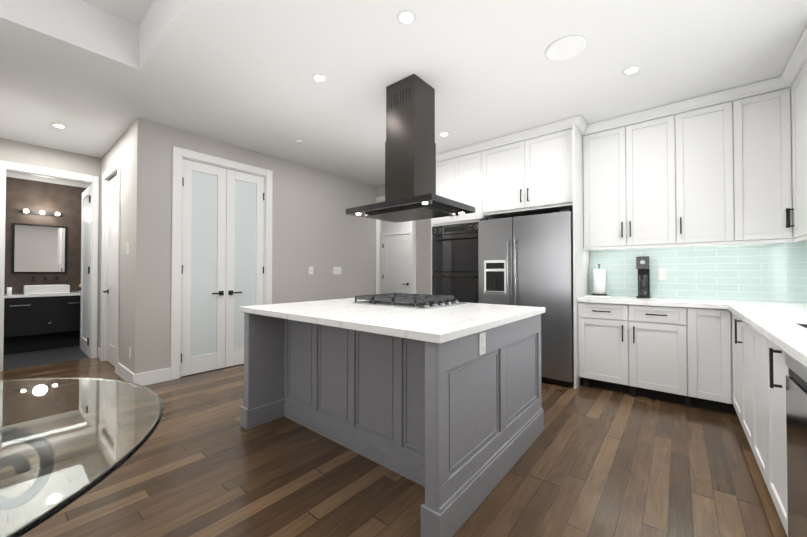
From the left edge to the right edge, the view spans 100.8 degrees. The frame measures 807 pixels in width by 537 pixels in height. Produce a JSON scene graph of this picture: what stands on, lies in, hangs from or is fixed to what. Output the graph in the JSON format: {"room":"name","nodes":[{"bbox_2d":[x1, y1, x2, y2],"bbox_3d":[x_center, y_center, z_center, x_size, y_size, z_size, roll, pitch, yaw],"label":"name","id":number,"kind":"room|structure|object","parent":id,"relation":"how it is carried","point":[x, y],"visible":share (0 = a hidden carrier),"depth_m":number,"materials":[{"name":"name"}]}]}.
{"room":"kitchen","nodes":[
{"label":"kitchen","id":0,"kind":"room"},
{"bbox_2d":[4,172,90,293],"bbox_3d":[-5.828,-0.146,5.530,0.110,2.800,2.900,-1,-1,39],"label":"wall","id":1,"kind":"structure","parent":0,"point":[38,193],"depth_m":5.44,"materials":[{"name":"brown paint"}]},
{"bbox_2d":[11,223,67,273],"bbox_3d":[-5.859,-0.313,5.395,0.012,0.790,0.610,-1,-1,39],"label":"bathroom mirror","id":2,"kind":"object","parent":1,"relation":"attached to","point":[38,249],"visible":1,"depth_m":5.37,"materials":[{"name":"black mirror"}]},
{"bbox_2d":[20,209,61,216],"bbox_3d":[-5.803,-0.893,5.363,0.149,0.060,0.460,-1,-1,39],"label":"sconce","id":3,"kind":"object","parent":1,"relation":"attached to","point":[26,211],"visible":1,"depth_m":5.36,"materials":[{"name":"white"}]},
{"bbox_2d":[0,345,786,536],"bbox_3d":[-1.653,1.252,3.431,9.200,0.050,8.600,-1,-1,39],"label":"floor","id":4,"kind":"structure","parent":0,"point":[590,462],"depth_m":1.91,"materials":[{"name":"brown wood"}]},
{"bbox_2d":[3,296,79,354],"bbox_3d":[-5.595,0.841,5.260,0.566,0.820,1.400,-1,-1,39],"label":"bathroom vanity","id":5,"kind":"object","parent":4,"relation":"on","point":[35,322],"depth_m":5.05,"materials":[{"name":"dark wood"},{"name":"white quartz"}]},
{"bbox_2d":[4,292,79,295],"bbox_3d":[-5.603,0.412,5.272,0.546,0.035,1.420,-1,-1,39],"label":"countertop","id":6,"kind":"structure","parent":5,"relation":"on","point":[71,293],"depth_m":5.12,"materials":[{"name":"white stone"}]},
{"bbox_2d":[7,285,11,294],"bbox_3d":[-5.809,0.313,4.925,0.049,0.153,0.050,-1,-1,39],"label":"soap","id":7,"kind":"object","parent":6,"relation":"on","point":[9,290],"visible":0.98,"depth_m":4.91,"materials":[{"name":"white plastic"}]},
{"bbox_2d":[23,284,69,294],"bbox_3d":[-5.614,0.327,5.256,0.380,0.133,0.480,-1,-1,39],"label":"sink","id":8,"kind":"object","parent":6,"relation":"in","point":[44,289],"visible":1,"depth_m":5.13,"materials":[{"name":"white ceramic"}]},
{"bbox_2d":[241,312,543,536],"bbox_3d":[-0.102,0.775,2.551,1.832,0.880,1.416,-1,-1,39],"label":"kitchen island","id":9,"kind":"object","parent":4,"relation":"on","point":[455,428],"visible":0.88,"depth_m":2.05,"materials":[{"name":"grey wood"}]},
{"bbox_2d":[240,298,544,343],"bbox_3d":[-0.097,0.315,2.563,1.850,0.040,1.450,-1,-1,39],"label":"island countertop","id":10,"kind":"structure","parent":9,"relation":"on","point":[439,325],"depth_m":2.05,"materials":[{"name":"stone"}]},
{"bbox_2d":[353,293,465,308],"bbox_3d":[0.044,0.267,2.861,0.780,0.062,0.580,-1,-1,39],"label":"cooktop","id":11,"kind":"object","parent":10,"relation":"in","point":[419,301],"visible":1,"depth_m":2.71,"materials":[{"name":"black metal"}]},
{"bbox_2d":[479,332,485,355],"bbox_3d":[0.416,0.397,1.763,0.008,0.113,0.070,-1,-1,39],"label":"outlet","id":12,"kind":"object","parent":9,"relation":"attached to","point":[482,343],"visible":1,"depth_m":1.76,"materials":[{"name":"white plastic"}]},
{"bbox_2d":[478,209,573,386],"bbox_3d":[1.512,0.314,3.973,1.030,1.840,0.777,-1,-1,39],"label":"fridge","id":13,"kind":"object","parent":4,"relation":"on","point":[525,260],"visible":0.67,"depth_m":3.59,"materials":[{"name":"silver metal"}]},
{"bbox_2d":[578,302,677,402],"bbox_3d":[2.366,0.787,3.412,0.930,0.880,0.614,-1,-1,39],"label":"base cabinet","id":14,"kind":"object","parent":4,"relation":"on","point":[624,348],"depth_m":3.20,"materials":[{"name":"white wood"}]},
{"bbox_2d":[674,307,727,411],"bbox_3d":[2.746,0.782,3.055,0.366,0.880,0.683,-1,-1,39],"label":"base cabinet","id":15,"kind":"object","parent":4,"relation":"on","point":[695,329],"depth_m":2.89,"materials":[{"name":"white wood"}]},
{"bbox_2d":[718,309,741,424],"bbox_3d":[2.778,0.773,2.329,0.781,0.880,0.574,-1,-1,39],"label":"base cabinet","id":16,"kind":"object","parent":4,"relation":"on","point":[725,360],"depth_m":2.76,"materials":[{"name":"white wood"}]},
{"bbox_2d":[577,296,728,308],"bbox_3d":[2.425,0.325,3.348,1.110,0.040,0.636,-1,-1,39],"label":"countertop","id":17,"kind":"structure","parent":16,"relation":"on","point":[653,301],"depth_m":3.16,"materials":[{"name":"stone"}]},
{"bbox_2d":[585,294,612,296],"bbox_3d":[2.167,0.302,3.703,0.235,0.014,0.260,-1,-1,39],"label":"tray","id":18,"kind":"object","parent":17,"relation":"on","point":[589,295],"visible":0.98,"depth_m":3.66,"materials":[{"name":"white ceramic"}]},
{"bbox_2d":[592,264,606,294],"bbox_3d":[2.184,0.122,3.730,0.150,0.345,0.150,-1,-1,39],"label":"paper towel holder","id":19,"kind":"object","parent":18,"relation":"on","point":[599,281],"visible":1,"depth_m":3.68,"materials":[{"name":"white paper"}]},
{"bbox_2d":[636,256,650,297],"bbox_3d":[2.515,0.091,3.503,0.110,0.430,0.190,-1,-1,39],"label":"coffee machine","id":20,"kind":"object","parent":17,"relation":"on","point":[643,265],"visible":1,"depth_m":3.45,"materials":[{"name":"black plastic"}]},
{"bbox_2d":[738,317,789,469],"bbox_3d":[2.593,0.769,2.053,0.714,0.880,0.344,-1,-1,39],"label":"base cabinet","id":21,"kind":"object","parent":4,"relation":"on","point":[763,370],"depth_m":1.79,"materials":[{"name":"white wood"}]},
{"bbox_2d":[721,300,806,367],"bbox_3d":[2.361,0.305,1.812,0.746,0.040,3.088,-1,-1,39],"label":"countertop","id":22,"kind":"structure","parent":21,"relation":"on","point":[775,323],"depth_m":1.87,"materials":[{"name":"stone"}]},
{"bbox_2d":[785,352,806,536],"bbox_3d":[1.595,0.756,0.883,0.678,0.875,0.603,-1,-1,39],"label":"dishwasher","id":23,"kind":"object","parent":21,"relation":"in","point":[796,404],"visible":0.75,"depth_m":1.21,"materials":[{"name":"silver"}]},
{"bbox_3d":[-1.383,0.821,0.635,0.987,0.738,0.987,-1,-1,39],"label":"table base","id":24,"kind":"object","parent":4,"relation":"on","visible":0},
{"bbox_2d":[0,377,163,536],"bbox_3d":[-1.383,0.446,0.640,1.500,0.012,1.500,-1,-1,39],"label":"glass table","id":25,"kind":"object","parent":24,"relation":"on","point":[65,442],"visible":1,"depth_m":0.88,"materials":[{"name":"clear glass"}]},
{"bbox_2d":[0,118,791,373],"bbox_3d":[-1.025,-0.350,2.869,7.530,3.140,8.700,-1,-1,39],"label":"wall","id":26,"kind":"structure","parent":0,"point":[318,229],"depth_m":4.49,"materials":[{"name":"grey paint"}]},
{"bbox_2d":[0,160,98,371],"bbox_3d":[-4.613,-0.026,4.337,0.120,2.530,0.948,-1,-1,39],"label":"door frame","id":27,"kind":"structure","parent":26,"relation":"attached to","point":[5,166],"depth_m":4.48,"materials":[{"name":"white wood"}]},
{"bbox_2d":[76,185,90,356],"bbox_3d":[-4.701,0.032,4.919,0.772,2.412,0.095,-1,-1,39],"label":"bathroom door","id":28,"kind":"structure","parent":26,"relation":"in","point":[85,275],"depth_m":4.96,"materials":[{"name":"white wood"}]},
{"bbox_2d":[96,158,120,373],"bbox_3d":[-3.707,-0.028,4.233,0.990,2.530,0.040,-1,-1,39],"label":"door frame","id":29,"kind":"structure","parent":26,"relation":"attached to","point":[116,165],"depth_m":4.48,"materials":[{"name":"white wood"}]},
{"bbox_2d":[103,175,116,366],"bbox_3d":[-3.688,0.021,4.246,0.794,2.417,0.095,-1,-1,39],"label":"hall door","id":30,"kind":"structure","parent":26,"relation":"in","point":[111,280],"depth_m":4.35,"materials":[{"name":"white wood"}]},
{"bbox_2d":[117,362,136,383],"bbox_3d":[-3.041,1.160,3.661,0.726,0.140,0.020,-1,-1,39],"label":"baseboard","id":31,"kind":"structure","parent":26,"relation":"attached to","point":[124,373],"depth_m":3.63,"materials":[{"name":"white wood"}]},
{"bbox_2d":[137,368,170,385],"bbox_3d":[-2.661,1.159,3.564,0.016,0.140,0.300,-1,-1,39],"label":"baseboard","id":32,"kind":"structure","parent":26,"relation":"attached to","point":[161,375],"depth_m":3.56,"materials":[{"name":"white wood"}]},
{"bbox_2d":[181,159,226,375],"bbox_3d":[-2.365,-0.013,3.970,0.095,2.477,0.496,-1,-1,39],"label":"pantry door","id":33,"kind":"structure","parent":26,"relation":"in","point":[203,302],"depth_m":3.98,"materials":[{"name":"white"}]},
{"bbox_2d":[170,146,272,379],"bbox_3d":[-2.228,-0.058,4.181,0.120,2.590,1.180,-1,-1,39],"label":"door frame","id":34,"kind":"structure","parent":26,"relation":"attached to","point":[179,155],"depth_m":3.76,"materials":[{"name":"white wood"}]},
{"bbox_2d":[225,169,264,366],"bbox_3d":[-2.047,-0.008,4.356,0.095,2.477,0.496,-1,-1,39],"label":"pantry door","id":35,"kind":"structure","parent":26,"relation":"in","point":[245,193],"depth_m":4.32,"materials":[{"name":"white"}]},
{"bbox_2d":[309,266,312,273],"bbox_3d":[-1.411,0.029,5.101,0.008,0.120,0.075,-1,-1,39],"label":"light switch","id":36,"kind":"object","parent":26,"relation":"attached to","point":[310,269],"visible":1,"depth_m":5.10,"materials":[{"name":"white plastic"}]},
{"bbox_2d":[333,267,340,273],"bbox_3d":[-1.086,0.034,5.494,0.008,0.120,0.170,-1,-1,39],"label":"light switch","id":37,"kind":"object","parent":26,"relation":"attached to","point":[336,270],"visible":1,"depth_m":5.48,"materials":[{"name":"white plastic"}]},
{"bbox_2d":[382,234,409,293],"bbox_3d":[-0.181,0.257,7.614,0.822,2.032,0.085,-1,-1,39],"label":"hall door","id":38,"kind":"structure","parent":26,"relation":"in","point":[396,265],"depth_m":7.62,"materials":[{"name":"white wood"}]},
{"bbox_2d":[376,196,416,293],"bbox_3d":[-0.148,-0.031,5.894,0.949,2.580,0.030,-1,-1,39],"label":"door frame","id":39,"kind":"structure","parent":26,"relation":"attached to","point":[413,233],"depth_m":6.22,"materials":[{"name":"white wood"}]},
{"bbox_2d":[431,143,490,226],"bbox_3d":[0.879,-1.071,4.662,0.740,0.968,0.614,-1,-1,39],"label":"upper cabinet","id":40,"kind":"object","parent":26,"relation":"attached to","point":[459,172],"depth_m":4.36,"materials":[{"name":"white wood"}]},
{"bbox_2d":[432,222,478,302],"bbox_3d":[0.838,0.067,4.597,0.724,1.300,0.636,-1,-1,39],"label":"wall oven","id":41,"kind":"object","parent":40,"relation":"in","point":[455,270],"visible":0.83,"depth_m":4.38,"materials":[{"name":"black metal"}]},
{"bbox_2d":[483,119,584,218],"bbox_3d":[1.585,-1.114,4.081,1.050,0.898,0.614,-1,-1,39],"label":"upper cabinet","id":42,"kind":"object","parent":26,"relation":"attached to","point":[535,170],"depth_m":3.78,"materials":[{"name":"white wood"}]},
{"bbox_2d":[583,102,686,249],"bbox_3d":[2.430,-0.900,3.570,0.856,1.338,0.324,-1,-1,39],"label":"upper cabinet","id":43,"kind":"object","parent":26,"relation":"attached to","point":[635,165],"depth_m":3.41,"materials":[{"name":"white wood"}]},
{"bbox_2d":[589,241,806,302],"bbox_3d":[2.923,0.036,3.362,1.866,0.537,0.009,-1,-1,39],"label":"backsplash","id":44,"kind":"structure","parent":26,"relation":"attached to","point":[774,272],"depth_m":3.25,"materials":[{"name":"tile"}]},
{"bbox_2d":[657,268,666,279],"bbox_3d":[2.720,0.058,3.516,0.075,0.120,0.008,-1,-1,39],"label":"outlet","id":45,"kind":"object","parent":44,"relation":"attached to","point":[662,273],"visible":1,"depth_m":3.51,"materials":[{"name":"white plastic"}]},
{"bbox_2d":[683,90,742,245],"bbox_3d":[2.869,-0.905,3.208,0.514,1.338,0.324,-1,-1,39],"label":"upper cabinet","id":46,"kind":"object","parent":26,"relation":"attached to","point":[702,117],"depth_m":3.08,"materials":[{"name":"white wood"}]},
{"bbox_2d":[723,76,802,244],"bbox_3d":[3.121,-0.908,2.962,0.420,1.338,0.382,-1,-1,39],"label":"upper cabinet","id":47,"kind":"object","parent":26,"relation":"attached to","point":[726,167],"depth_m":2.88,"materials":[{"name":"white wood"}]},
{"bbox_2d":[779,26,806,241],"bbox_3d":[2.952,-0.918,2.249,0.382,1.338,1.090,-1,-1,39],"label":"upper cabinet","id":48,"kind":"object","parent":26,"relation":"attached to","point":[793,79],"depth_m":2.68,"materials":[{"name":"white wood"}]},
{"bbox_2d":[0,0,806,185],"bbox_3d":[-1.653,-1.768,3.470,9.200,0.390,8.600,-1,-1,39],"label":"ceiling","id":49,"kind":"structure","parent":0,"point":[97,78],"depth_m":2.61,"materials":[{"name":"white paint"}]},
{"bbox_2d":[51,123,66,128],"bbox_3d":[-3.789,-1.566,3.674,0.120,0.006,0.120,-1,-1,39],"label":"recessed light","id":50,"kind":"object","parent":49,"relation":"in","point":[58,125],"visible":0.98,"depth_m":3.66,"materials":[{"name":"white"}]},
{"bbox_2d":[295,139,302,143],"bbox_3d":[-1.270,-1.549,4.072,0.100,0.032,0.100,-1,-1,39],"label":"smoke detector","id":51,"kind":"object","parent":49,"relation":"attached to","point":[298,141],"visible":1,"depth_m":4.04,"materials":[{"name":"white plastic"}]},
{"bbox_2d":[312,74,326,82],"bbox_3d":[-0.698,-1.578,2.771,0.120,0.006,0.120,-1,-1,39],"label":"recessed light","id":52,"kind":"object","parent":49,"relation":"in","point":[320,78],"visible":1,"depth_m":2.77,"materials":[{"name":"white"}]},
{"bbox_2d":[397,10,415,24],"bbox_3d":[0.019,-1.587,2.116,0.120,0.006,0.120,-1,-1,39],"label":"recessed light","id":53,"kind":"object","parent":49,"relation":"in","point":[406,17],"visible":1,"depth_m":2.11,"materials":[{"name":"white"}]},
{"bbox_2d":[346,74,474,222],"bbox_3d":[0.055,-1.018,2.922,0.920,1.121,0.660,-1,-1,39],"label":"range hood","id":54,"kind":"object","parent":49,"relation":"hanging from","point":[410,166],"visible":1,"depth_m":2.79,"materials":[{"name":"black metal"}]},
{"bbox_2d":[439,132,448,136],"bbox_3d":[0.473,-1.563,3.893,0.120,0.006,0.120,-1,-1,39],"label":"recessed light","id":55,"kind":"object","parent":49,"relation":"in","point":[443,134],"visible":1,"depth_m":3.89,"materials":[{"name":"white"}]},
{"bbox_2d":[545,35,586,61],"bbox_3d":[1.170,-1.581,2.411,0.276,0.010,0.276,-1,-1,39],"label":"ceiling speaker","id":56,"kind":"object","parent":49,"relation":"attached to","point":[566,48],"visible":1,"depth_m":2.40,"materials":[{"name":"white plastic"}]},
{"bbox_2d":[623,65,640,74],"bbox_3d":[1.820,-1.579,2.666,0.120,0.006,0.120,-1,-1,39],"label":"recessed light","id":57,"kind":"object","parent":49,"relation":"in","point":[631,70],"visible":1,"depth_m":2.66,"materials":[{"name":"white"}]}
]}

